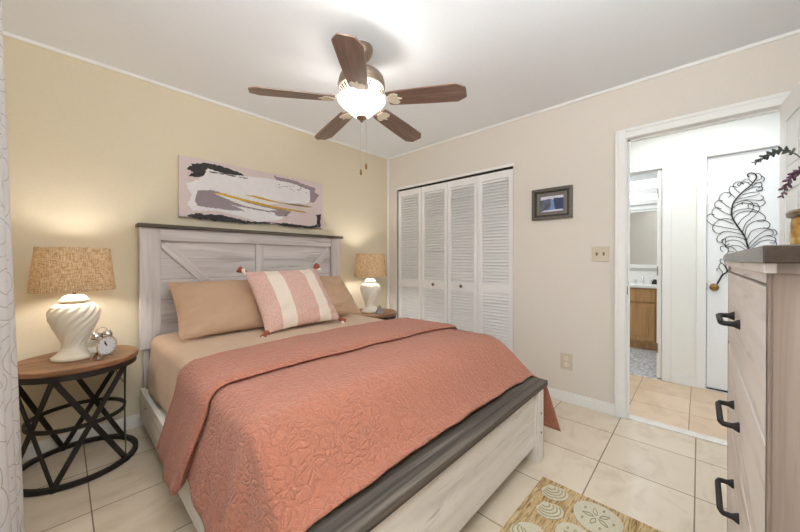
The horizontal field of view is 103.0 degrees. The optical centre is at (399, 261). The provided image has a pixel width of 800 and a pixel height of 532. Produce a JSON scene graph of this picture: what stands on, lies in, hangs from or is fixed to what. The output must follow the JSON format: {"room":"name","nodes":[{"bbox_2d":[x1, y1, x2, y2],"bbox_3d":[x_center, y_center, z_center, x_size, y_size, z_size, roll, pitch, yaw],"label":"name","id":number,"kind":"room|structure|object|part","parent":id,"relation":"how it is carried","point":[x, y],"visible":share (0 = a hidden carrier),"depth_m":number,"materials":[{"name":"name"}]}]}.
{"room":"bedroom","nodes":[
{"label":"bedroom","id":0,"kind":"room"},
{"bbox_2d":[3,35,386,445],"bbox_3d":[-1.264,-0.079,2.885,0.120,2.430,3.380,0,0,43],"label":"wall","id":1,"kind":"structure","parent":0,"point":[94,150],"depth_m":2.13,"materials":[{"name":"beige paint"}]},
{"bbox_2d":[21,414,142,460],"bbox_3d":[-1.215,1.094,2.845,0.014,0.084,3.140,0,0,43],"label":"baseboard","id":2,"kind":"structure","parent":1,"relation":"attached to","point":[133,421],"depth_m":2.00,"materials":[{"name":"white wood"}]},
{"bbox_2d":[2,30,387,158],"bbox_3d":[-1.216,-1.283,2.834,0.012,0.022,3.140,0,0,43],"label":"trim","id":3,"kind":"structure","parent":1,"relation":"attached to","point":[5,33],"depth_m":2.27,"materials":[{"name":"white wood"}]},
{"bbox_2d":[178,155,322,228],"bbox_3d":[-1.221,-0.559,2.809,0.035,0.474,1.234,0,0,43],"label":"painting","id":4,"kind":"object","parent":1,"relation":"attached to","point":[215,191],"visible":1,"depth_m":2.69,"materials":[{"name":"paint"}]},
{"bbox_2d":[387,159,389,308],"bbox_3d":[-0.145,-0.115,3.966,0.030,2.324,0.030,0,0,43],"label":"trim","id":5,"kind":"structure","parent":1,"relation":"attached to","point":[388,160],"depth_m":3.95,"materials":[{"name":"beige wood"}]},
{"bbox_2d":[22,398,726,531],"bbox_3d":[-0.015,1.192,1.635,3.660,0.100,3.260,0,0,43],"label":"floor","id":6,"kind":"structure","parent":0,"point":[663,480],"depth_m":1.65,"materials":[{"name":"beige tile"}]},
{"bbox_2d":[17,345,137,496],"bbox_3d":[-1.821,0.840,1.800,0.528,0.602,0.528,0,0,43],"label":"nightstand","id":7,"kind":"object","parent":6,"relation":"on","point":[37,370],"visible":0.83,"depth_m":1.69,"materials":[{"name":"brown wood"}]},
{"bbox_2d":[27,247,115,362],"bbox_3d":[-1.833,0.230,1.792,0.348,0.618,0.348,0,0,-21],"label":"table lamp","id":8,"kind":"object","parent":7,"relation":"on","point":[53,270],"visible":0.94,"depth_m":1.71,"materials":[{"name":"cream ceramic"},{"name":"woven burlap fabric"}]},
{"bbox_3d":[-1.833,0.041,1.791,0.348,0.240,0.348,0,0,43],"label":"lamp shade","id":9,"kind":"part","parent":8,"relation":"part of","materials":[{"name":"beige fabric"}]},
{"bbox_3d":[-1.833,0.207,1.792,0.126,0.047,0.126,0,0,43],"label":"lid","id":10,"kind":"part","parent":8,"relation":"part of","materials":[{"name":"beige ceramic"}]},
{"bbox_2d":[88,327,116,359],"bbox_3d":[-1.688,0.456,1.801,0.073,0.173,0.109,0,0,10],"label":"alarm clock","id":11,"kind":"object","parent":7,"relation":"on","point":[99,344],"visible":1,"depth_m":1.78,"materials":[{"name":"silver metal"}]},
{"bbox_2d":[135,223,547,531],"bbox_3d":[-0.456,0.440,2.050,2.160,1.400,1.667,0,0,43],"label":"bed","id":12,"kind":"object","parent":6,"relation":"on","point":[440,487],"visible":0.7,"depth_m":1.69,"materials":[{"name":"grey wood"}]},
{"bbox_3d":[-1.742,0.864,2.210,0.055,0.550,0.065,0,0,43],"label":"headboard leg","id":13,"kind":"part","parent":12,"relation":"part of","materials":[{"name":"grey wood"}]},
{"bbox_3d":[-1.732,0.179,2.202,0.075,0.831,0.115,0,0,43],"label":"headboard post","id":14,"kind":"part","parent":12,"relation":"part of","materials":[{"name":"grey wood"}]},
{"bbox_3d":[-1.016,0.955,1.471,2.015,0.195,0.027,0,0,43],"label":"rail","id":15,"kind":"part","parent":12,"relation":"part of","materials":[{"name":"white wood"}]},
{"bbox_3d":[-1.212,0.237,2.759,0.020,0.800,1.425,0,0,43],"label":"headboard panel","id":16,"kind":"part","parent":12,"relation":"part of","materials":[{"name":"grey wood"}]},
{"bbox_3d":[-1.196,-0.195,2.742,0.025,0.088,1.410,0,0,43],"label":"rail","id":17,"kind":"part","parent":12,"relation":"part of","materials":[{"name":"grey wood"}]},
{"bbox_3d":[-0.688,0.173,3.313,0.075,0.831,0.115,0,0,43],"label":"headboard post","id":18,"kind":"part","parent":12,"relation":"part of","materials":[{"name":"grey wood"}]},
{"bbox_2d":[379,385,514,477],"bbox_3d":[-0.464,0.686,2.057,1.935,0.357,1.515,0,0,43],"label":"mattress","id":19,"kind":"object","parent":12,"relation":"on","point":[479,408],"visible":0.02,"depth_m":1.39,"materials":[{"name":"fabric"}]},
{"bbox_2d":[147,314,381,414],"bbox_3d":[-0.746,0.659,2.315,1.140,0.360,1.599,0,0,43],"label":"sheet","id":20,"kind":"object","parent":19,"relation":"on","point":[169,354],"visible":0.34,"depth_m":1.97,"materials":[{"name":"beige fabric"}]},
{"bbox_2d":[167,280,263,339],"bbox_3d":[-1.220,0.306,2.269,0.357,0.346,0.660,0,0,43],"label":"pillow","id":21,"kind":"object","parent":20,"relation":"on","point":[203,308],"visible":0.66,"depth_m":2.14,"materials":[{"name":"beige fabric"}]},
{"bbox_2d":[236,263,345,337],"bbox_3d":[-0.800,0.264,2.420,0.448,0.501,0.700,0,0,43],"label":"throw pillow","id":22,"kind":"object","parent":20,"relation":"on","point":[284,299],"visible":0.98,"depth_m":2.32,"materials":[{"name":"pink fabric"}]},
{"bbox_2d":[319,275,361,314],"bbox_3d":[-0.702,0.302,2.818,0.351,0.343,0.664,0,0,43],"label":"pillow","id":23,"kind":"object","parent":20,"relation":"on","point":[343,301],"visible":0.36,"depth_m":2.87,"materials":[{"name":"beige fabric"}]},
{"bbox_2d":[157,318,560,531],"bbox_3d":[-0.140,0.733,1.746,1.824,0.602,1.247,0,0,-42],"label":"quilt","id":24,"kind":"object","parent":19,"relation":"on","point":[276,435],"visible":0.98,"depth_m":1.21,"materials":[{"name":"pink fabric"}]},
{"bbox_3d":[0.284,0.899,1.325,0.030,0.319,1.390,0,0,43],"label":"footboard panel","id":25,"kind":"part","parent":12,"relation":"part of","materials":[{"name":"white wood"}]},
{"bbox_3d":[0.781,0.939,1.859,0.083,0.404,0.083,0,0,43],"label":"footboard post","id":26,"kind":"part","parent":12,"relation":"part of","materials":[{"name":"white wood"}]},
{"bbox_2d":[353,308,396,319],"bbox_3d":[-0.298,0.833,3.406,0.528,0.602,0.528,0,0,43],"label":"nightstand","id":27,"kind":"object","parent":6,"relation":"on","point":[388,314],"visible":0.21,"depth_m":3.23,"materials":[{"name":"brown wood"}]},
{"bbox_2d":[354,253,386,312],"bbox_3d":[-0.316,0.223,3.391,0.348,0.618,0.348,0,0,-21],"label":"table lamp","id":28,"kind":"object","parent":27,"relation":"on","point":[370,265],"visible":0.96,"depth_m":3.29,"materials":[{"name":"beige ceramic"}]},
{"bbox_3d":[-0.316,0.199,3.391,0.126,0.047,0.126,0,0,43],"label":"lid","id":29,"kind":"part","parent":28,"relation":"part of","materials":[{"name":"beige ceramic"}]},
{"bbox_3d":[-0.316,0.034,3.390,0.348,0.240,0.348,0,0,43],"label":"lamp shade","id":30,"kind":"part","parent":28,"relation":"part of","materials":[{"name":"beige fabric"}]},
{"bbox_2d":[375,305,383,313],"bbox_3d":[-0.208,0.487,3.281,0.082,0.090,0.082,0,0,-14],"label":"ornament","id":31,"kind":"object","parent":27,"relation":"on","point":[379,310],"visible":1,"depth_m":3.25,"materials":[{"name":"grey ceramic"}]},
{"bbox_2d":[499,477,661,531],"bbox_3d":[0.648,1.135,1.138,0.610,0.017,0.920,0,0,45],"label":"rug","id":32,"kind":"object","parent":6,"relation":"on","point":[551,506],"visible":1,"depth_m":1.42,"materials":[{"name":"beige fabric"}]},
{"bbox_2d":[626,414,726,446],"bbox_3d":[1.935,1.185,2.090,0.770,0.109,0.075,0,0,43],"label":"threshold","id":33,"kind":"object","parent":6,"relation":"on","point":[630,417],"visible":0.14,"depth_m":2.13,"materials":[{"name":"stone"}]},
{"bbox_2d":[715,244,799,531],"bbox_3d":[0.855,0.563,0.549,0.438,1.168,0.801,0,0,43],"label":"dresser","id":34,"kind":"object","parent":6,"relation":"on","point":[762,481],"visible":1,"depth_m":0.42,"materials":[{"name":"white wood"}]},
{"bbox_3d":[0.755,0.544,0.738,0.033,0.021,0.166,0,0,43],"label":"drawer pull","id":35,"kind":"part","parent":34,"relation":"part of","materials":[{"name":"black metal"}]},
{"bbox_3d":[0.755,0.350,0.737,0.033,0.021,0.166,0,0,43],"label":"drawer pull","id":36,"kind":"part","parent":34,"relation":"part of","materials":[{"name":"black metal"}]},
{"bbox_3d":[0.755,0.132,0.736,0.033,0.021,0.166,0,0,43],"label":"drawer pull","id":37,"kind":"part","parent":34,"relation":"part of","materials":[{"name":"black metal"}]},
{"bbox_3d":[1.119,0.559,0.806,0.404,1.094,0.020,0,0,43],"label":"panel","id":38,"kind":"part","parent":34,"relation":"part of","materials":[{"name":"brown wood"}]},
{"bbox_3d":[0.727,0.751,0.670,0.020,0.200,0.733,0,0,43],"label":"drawer","id":39,"kind":"part","parent":34,"relation":"part of","materials":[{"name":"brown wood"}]},
{"bbox_3d":[0.727,0.545,0.669,0.020,0.200,0.733,0,0,43],"label":"drawer","id":40,"kind":"part","parent":34,"relation":"part of","materials":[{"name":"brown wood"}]},
{"bbox_3d":[0.727,0.339,0.668,0.020,0.200,0.733,0,0,43],"label":"drawer","id":41,"kind":"part","parent":34,"relation":"part of","materials":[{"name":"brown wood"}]},
{"bbox_3d":[0.727,0.133,0.667,0.020,0.200,0.733,0,0,43],"label":"drawer","id":42,"kind":"part","parent":34,"relation":"part of","materials":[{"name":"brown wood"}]},
{"bbox_3d":[0.728,0.021,0.665,0.016,0.016,0.733,0,0,43],"label":"rail","id":43,"kind":"part","parent":34,"relation":"part of","materials":[{"name":"beige wood"}]},
{"bbox_3d":[0.720,0.006,0.673,0.011,0.012,0.773,0,0,43],"label":"cornice","id":44,"kind":"part","parent":34,"relation":"part of","materials":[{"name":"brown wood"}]},
{"bbox_3d":[0.615,0.562,0.269,0.404,1.094,0.020,0,0,43],"label":"panel","id":45,"kind":"part","parent":34,"relation":"part of","materials":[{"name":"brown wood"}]},
{"bbox_2d":[785,208,799,244],"bbox_3d":[0.997,-0.074,0.746,0.117,0.104,0.117,0,0,43],"label":"vase","id":46,"kind":"object","parent":34,"relation":"on","point":[794,215],"visible":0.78,"depth_m":0.76,"materials":[{"name":"gold glass"}]},
{"bbox_2d":[751,146,799,164],"bbox_3d":[0.987,-0.166,0.820,0.028,0.268,0.151,0,0,2],"label":"sprig","id":47,"kind":"object","parent":46,"relation":"in","point":[785,150],"visible":1,"depth_m":0.83,"materials":[{"name":"green plant"}]},
{"bbox_2d":[777,166,799,197],"bbox_3d":[0.978,-0.133,0.778,0.023,0.202,0.074,0,0,-31],"label":"sprig","id":48,"kind":"object","parent":46,"relation":"in","point":[795,173],"visible":1,"depth_m":0.79,"materials":[{"name":"purple plant"}]},
{"bbox_2d":[1,0,799,157],"bbox_3d":[0.026,-1.338,1.667,3.660,0.100,3.380,0,0,43],"label":"ceiling","id":49,"kind":"structure","parent":0,"point":[513,59],"depth_m":1.87,"materials":[{"name":"paint"}]},
{"bbox_2d":[248,32,466,174],"bbox_3d":[-0.227,-0.906,1.955,1.188,0.766,1.182,0,0,43],"label":"ceiling fan","id":50,"kind":"object","parent":49,"relation":"hanging from","point":[361,85],"visible":1,"depth_m":1.82,"materials":[{"name":"brown wood"}]},
{"bbox_3d":[-0.602,-0.944,1.792,0.457,0.007,0.140,-4,13,-19],"label":"fan blade","id":51,"kind":"part","parent":50,"relation":"part of","materials":[{"name":"brown wood"}]},
{"bbox_3d":[-0.466,-0.946,2.233,0.140,0.007,0.457,-14,5,-37],"label":"fan blade","id":52,"kind":"part","parent":50,"relation":"part of","materials":[{"name":"brown wood"}]},
{"bbox_3d":[-0.225,-0.943,1.526,0.140,0.007,0.457,11,4,-2],"label":"fan blade","id":53,"kind":"part","parent":50,"relation":"part of","materials":[{"name":"brown wood"}]},
{"bbox_3d":[-0.231,-0.925,1.919,0.288,0.111,0.288,0,0,43],"label":"lamp shade","id":54,"kind":"part","parent":50,"relation":"part of","materials":[{"name":"white glass"}]},
{"bbox_3d":[-0.004,-0.946,2.240,0.140,0.007,0.457,-13,-11,34],"label":"fan blade","id":55,"kind":"part","parent":50,"relation":"part of","materials":[{"name":"brown wood"}]},
{"bbox_3d":[0.144,-0.944,1.803,0.457,0.007,0.140,4,-10,17],"label":"fan blade","id":56,"kind":"part","parent":50,"relation":"part of","materials":[{"name":"brown wood"}]},
{"bbox_2d":[390,33,799,403],"bbox_3d":[1.354,-0.040,3.094,3.430,2.510,0.750,0,0,43],"label":"wall","id":57,"kind":"structure","parent":0,"point":[564,299],"depth_m":2.54,"materials":[{"name":"beige paint"}]},
{"bbox_2d":[396,163,514,318],"bbox_3d":[0.496,0.119,3.390,1.485,2.030,0.018,0,0,43],"label":"trim","id":58,"kind":"structure","parent":57,"relation":"attached to","point":[511,164],"depth_m":3.62,"materials":[{"name":"beige wood"}]},
{"bbox_2d":[398,166,512,190],"bbox_3d":[0.517,-0.870,3.407,1.458,0.010,0.043,0,0,43],"label":"door track","id":59,"kind":"object","parent":57,"relation":"attached to","point":[511,167],"visible":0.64,"depth_m":3.30,"materials":[{"name":"metal"}]},
{"bbox_2d":[399,182,447,323],"bbox_3d":[0.242,0.132,3.646,0.718,1.976,0.063,0,0,43],"label":"door","id":60,"kind":"structure","parent":59,"relation":"hanging from","point":[423,244],"depth_m":3.62,"materials":[{"name":"paint"}]},
{"bbox_3d":[0.121,0.132,3.782,0.356,1.976,0.030,0,0,43],"label":"louvered panel","id":61,"kind":"part","parent":60,"relation":"part of","materials":[{"name":"paint"}]},
{"bbox_3d":[0.385,0.133,3.535,0.356,1.976,0.030,0,0,43],"label":"louvered panel","id":62,"kind":"part","parent":60,"relation":"part of","materials":[{"name":"paint"}]},
{"bbox_2d":[448,169,512,351],"bbox_3d":[0.769,0.135,3.151,0.718,1.976,0.063,0,0,43],"label":"door","id":63,"kind":"structure","parent":59,"relation":"hanging from","point":[480,242],"depth_m":3.13,"materials":[{"name":"paint"}]},
{"bbox_3d":[0.648,0.134,3.287,0.356,1.976,0.030,0,0,43],"label":"louvered panel","id":64,"kind":"part","parent":63,"relation":"part of","materials":[{"name":"paint"}]},
{"bbox_3d":[0.912,0.135,3.039,0.356,1.976,0.030,0,0,43],"label":"louvered panel","id":65,"kind":"part","parent":63,"relation":"part of","materials":[{"name":"paint"}]},
{"bbox_2d":[532,185,572,220],"bbox_3d":[1.258,-0.485,2.643,0.316,0.260,0.034,0,0,43],"label":"picture frame","id":66,"kind":"object","parent":57,"relation":"attached to","point":[554,202],"visible":1,"depth_m":2.64,"materials":[{"name":"wood"}]},
{"bbox_2d":[540,194,563,212],"bbox_3d":[1.266,-0.485,2.652,0.192,0.136,0.006,0,0,43],"label":"print","id":67,"kind":"object","parent":66,"relation":"attached to","point":[549,203],"depth_m":2.65},
{"bbox_2d":[561,352,571,370],"bbox_3d":[1.349,0.807,2.582,0.088,0.132,0.008,0,0,43],"label":"wall outlet","id":68,"kind":"object","parent":57,"relation":"attached to","point":[566,359],"visible":1,"depth_m":2.58,"materials":[{"name":"beige plastic"}]},
{"bbox_2d":[547,387,613,415],"bbox_3d":[1.304,1.095,2.622,0.777,0.084,0.014,0,0,43],"label":"baseboard","id":69,"kind":"structure","parent":57,"relation":"attached to","point":[582,401],"depth_m":2.49,"materials":[{"name":"white wood"}]},
{"bbox_2d":[388,29,799,158],"bbox_3d":[1.097,-1.283,2.807,3.420,0.022,0.012,0,0,43],"label":"trim","id":70,"kind":"structure","parent":57,"relation":"attached to","point":[797,31],"depth_m":2.27,"materials":[{"name":"white wood"}]},
{"bbox_2d":[592,246,608,260],"bbox_3d":[1.518,-0.061,2.414,0.115,0.113,0.016,0,0,43],"label":"light switch","id":71,"kind":"object","parent":57,"relation":"attached to","point":[601,253],"visible":1,"depth_m":2.41,"materials":[{"name":"beige plastic"}]},
{"bbox_2d":[614,91,791,418],"bbox_3d":[1.946,0.091,2.084,0.886,2.097,0.132,0,0,43],"label":"door frame","id":72,"kind":"structure","parent":57,"relation":"attached to","point":[773,100],"depth_m":2.31,"materials":[{"name":"white wood"}]},
{"bbox_2d":[779,82,799,244],"bbox_3d":[1.937,0.123,1.512,0.167,2.008,0.735,0,0,39],"label":"door","id":73,"kind":"structure","parent":57,"relation":"in","point":[790,108],"depth_m":1.68,"materials":[{"name":"white paint"}]},
{"bbox_2d":[630,268,706,349],"bbox_3d":[3.252,-0.088,4.755,2.060,2.430,0.130,0,0,43],"label":"wall","id":74,"kind":"structure","parent":0,"point":[631,269],"depth_m":4.42,"materials":[{"name":"paint"}]},
{"bbox_2d":[630,172,656,210],"bbox_3d":[3.234,-1.012,4.622,1.850,0.560,0.080,0,0,43],"label":"vanity light","id":75,"kind":"object","parent":74,"relation":"attached to","point":[643,187],"visible":0.02,"depth_m":4.44,"materials":[{"name":"white glass"}]},
{"bbox_2d":[630,209,706,268],"bbox_3d":[3.244,-0.323,4.636,1.850,0.820,0.050,0,0,43],"label":"mirror","id":76,"kind":"object","parent":74,"relation":"attached to","point":[643,223],"visible":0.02,"depth_m":4.47,"materials":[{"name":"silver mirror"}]},
{"bbox_2d":[629,347,727,440],"bbox_3d":[2.785,1.182,3.315,3.400,0.104,2.875,0,0,43],"label":"floor","id":77,"kind":"structure","parent":0,"point":[690,408],"depth_m":2.61,"materials":[{"name":"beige tile"}]},
{"bbox_2d":[630,287,656,350],"bbox_3d":[3.057,0.731,4.479,1.800,0.795,0.524,0,0,43],"label":"vanity cabinet","id":78,"kind":"object","parent":77,"relation":"on","point":[643,301],"visible":0.23,"depth_m":4.07,"materials":[{"name":"brown wood"}]},
{"bbox_3d":[3.048,0.432,4.147,0.430,0.155,0.018,0,0,43],"label":"drawer","id":79,"kind":"part","parent":78,"relation":"part of","materials":[{"name":"brown wood"}]},
{"bbox_3d":[3.046,0.770,4.146,0.430,0.480,0.024,0,0,43],"label":"cabinet door","id":80,"kind":"part","parent":78,"relation":"part of","materials":[{"name":"brown wood"}]},
{"bbox_3d":[3.370,0.771,3.841,0.430,0.480,0.024,0,0,43],"label":"cabinet door","id":81,"kind":"part","parent":78,"relation":"part of","materials":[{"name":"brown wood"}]},
{"bbox_2d":[630,271,706,290],"bbox_3d":[3.055,0.230,4.474,1.900,0.203,0.550,0,0,43],"label":"countertop","id":82,"kind":"structure","parent":78,"relation":"on","point":[634,275],"depth_m":4.43,"materials":[{"name":"white plastic"}]},
{"bbox_2d":[633,276,652,283],"bbox_3d":[3.301,0.246,4.327,0.223,0.102,0.151,0,0,43],"label":"faucet","id":83,"kind":"object","parent":82,"relation":"on","point":[642,277],"visible":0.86,"depth_m":4.35,"materials":[{"name":"silver metal"}]},
{"bbox_2d":[706,387,727,392],"bbox_3d":[3.063,1.132,2.615,0.787,0.011,0.095,0,0,43],"label":"threshold","id":84,"kind":"object","parent":77,"relation":"on","point":[706,387],"visible":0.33,"depth_m":2.81,"materials":[{"name":"grey metal"}]},
{"bbox_2d":[630,112,779,377],"bbox_3d":[2.641,-0.080,3.009,3.200,2.430,0.110,0,0,43],"label":"wall","id":85,"kind":"structure","parent":0,"point":[682,148],"depth_m":2.93,"materials":[{"name":"paint"}]},
{"bbox_2d":[630,159,671,381],"bbox_3d":[2.262,0.084,3.354,0.918,2.100,0.128,0,0,43],"label":"door frame","id":86,"kind":"structure","parent":85,"relation":"attached to","point":[666,166],"depth_m":3.02,"materials":[{"name":"white wood"}]},
{"bbox_2d":[657,170,661,377],"bbox_3d":[2.744,0.118,3.329,0.035,2.008,0.704,0,0,43],"label":"door","id":87,"kind":"structure","parent":85,"relation":"in","point":[659,172],"depth_m":3.08,"materials":[{"name":"white paint"}]},
{"bbox_2d":[671,373,695,386],"bbox_3d":[2.624,1.094,2.946,0.170,0.084,0.014,0,0,43],"label":"baseboard","id":88,"kind":"structure","parent":85,"relation":"attached to","point":[675,378],"depth_m":2.94,"materials":[{"name":"white wood"}]},
{"bbox_2d":[696,137,779,388],"bbox_3d":[3.021,0.070,2.565,0.925,2.135,0.018,0,0,43],"label":"door frame","id":89,"kind":"structure","parent":85,"relation":"attached to","point":[702,155],"depth_m":2.85,"materials":[{"name":"white wood"}]},
{"bbox_2d":[706,147,779,390],"bbox_3d":[3.028,0.099,2.573,0.789,2.054,0.106,0,0,43],"label":"door","id":90,"kind":"structure","parent":85,"relation":"in","point":[724,171],"depth_m":2.77,"materials":[{"name":"white paint"}]},
{"bbox_3d":[2.764,0.222,2.799,0.062,0.062,0.071,0,0,43],"label":"knob","id":91,"kind":"part","parent":90,"relation":"part of","materials":[{"name":"gold metal"}]},
{"bbox_2d":[707,172,776,283],"bbox_3d":[2.895,-0.277,2.711,0.416,0.948,0.016,0,0,43],"label":"feather","id":92,"kind":"object","parent":90,"relation":"hanging from","point":[732,207],"visible":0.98,"depth_m":2.70,"materials":[{"name":"black metal"}]},
{"bbox_3d":[-1.091,-0.067,0.485,3.420,2.430,0.120,0,0,43],"label":"wall","id":93,"kind":"structure","parent":0,"visible":0},
{"bbox_3d":[-0.783,-1.002,0.402,2.109,0.044,0.187,0,0,43],"label":"curtain rod","id":94,"kind":"object","parent":93,"relation":"attached to","visible":0},
{"bbox_2d":[0,0,24,531],"bbox_3d":[-1.304,0.065,0.990,0.610,2.100,0.143,0,0,43],"label":"curtain","id":95,"kind":"object","parent":94,"relation":"hanging from","point":[11,478],"visible":1,"depth_m":1.08,"materials":[{"name":"white fabric"}]}
]}

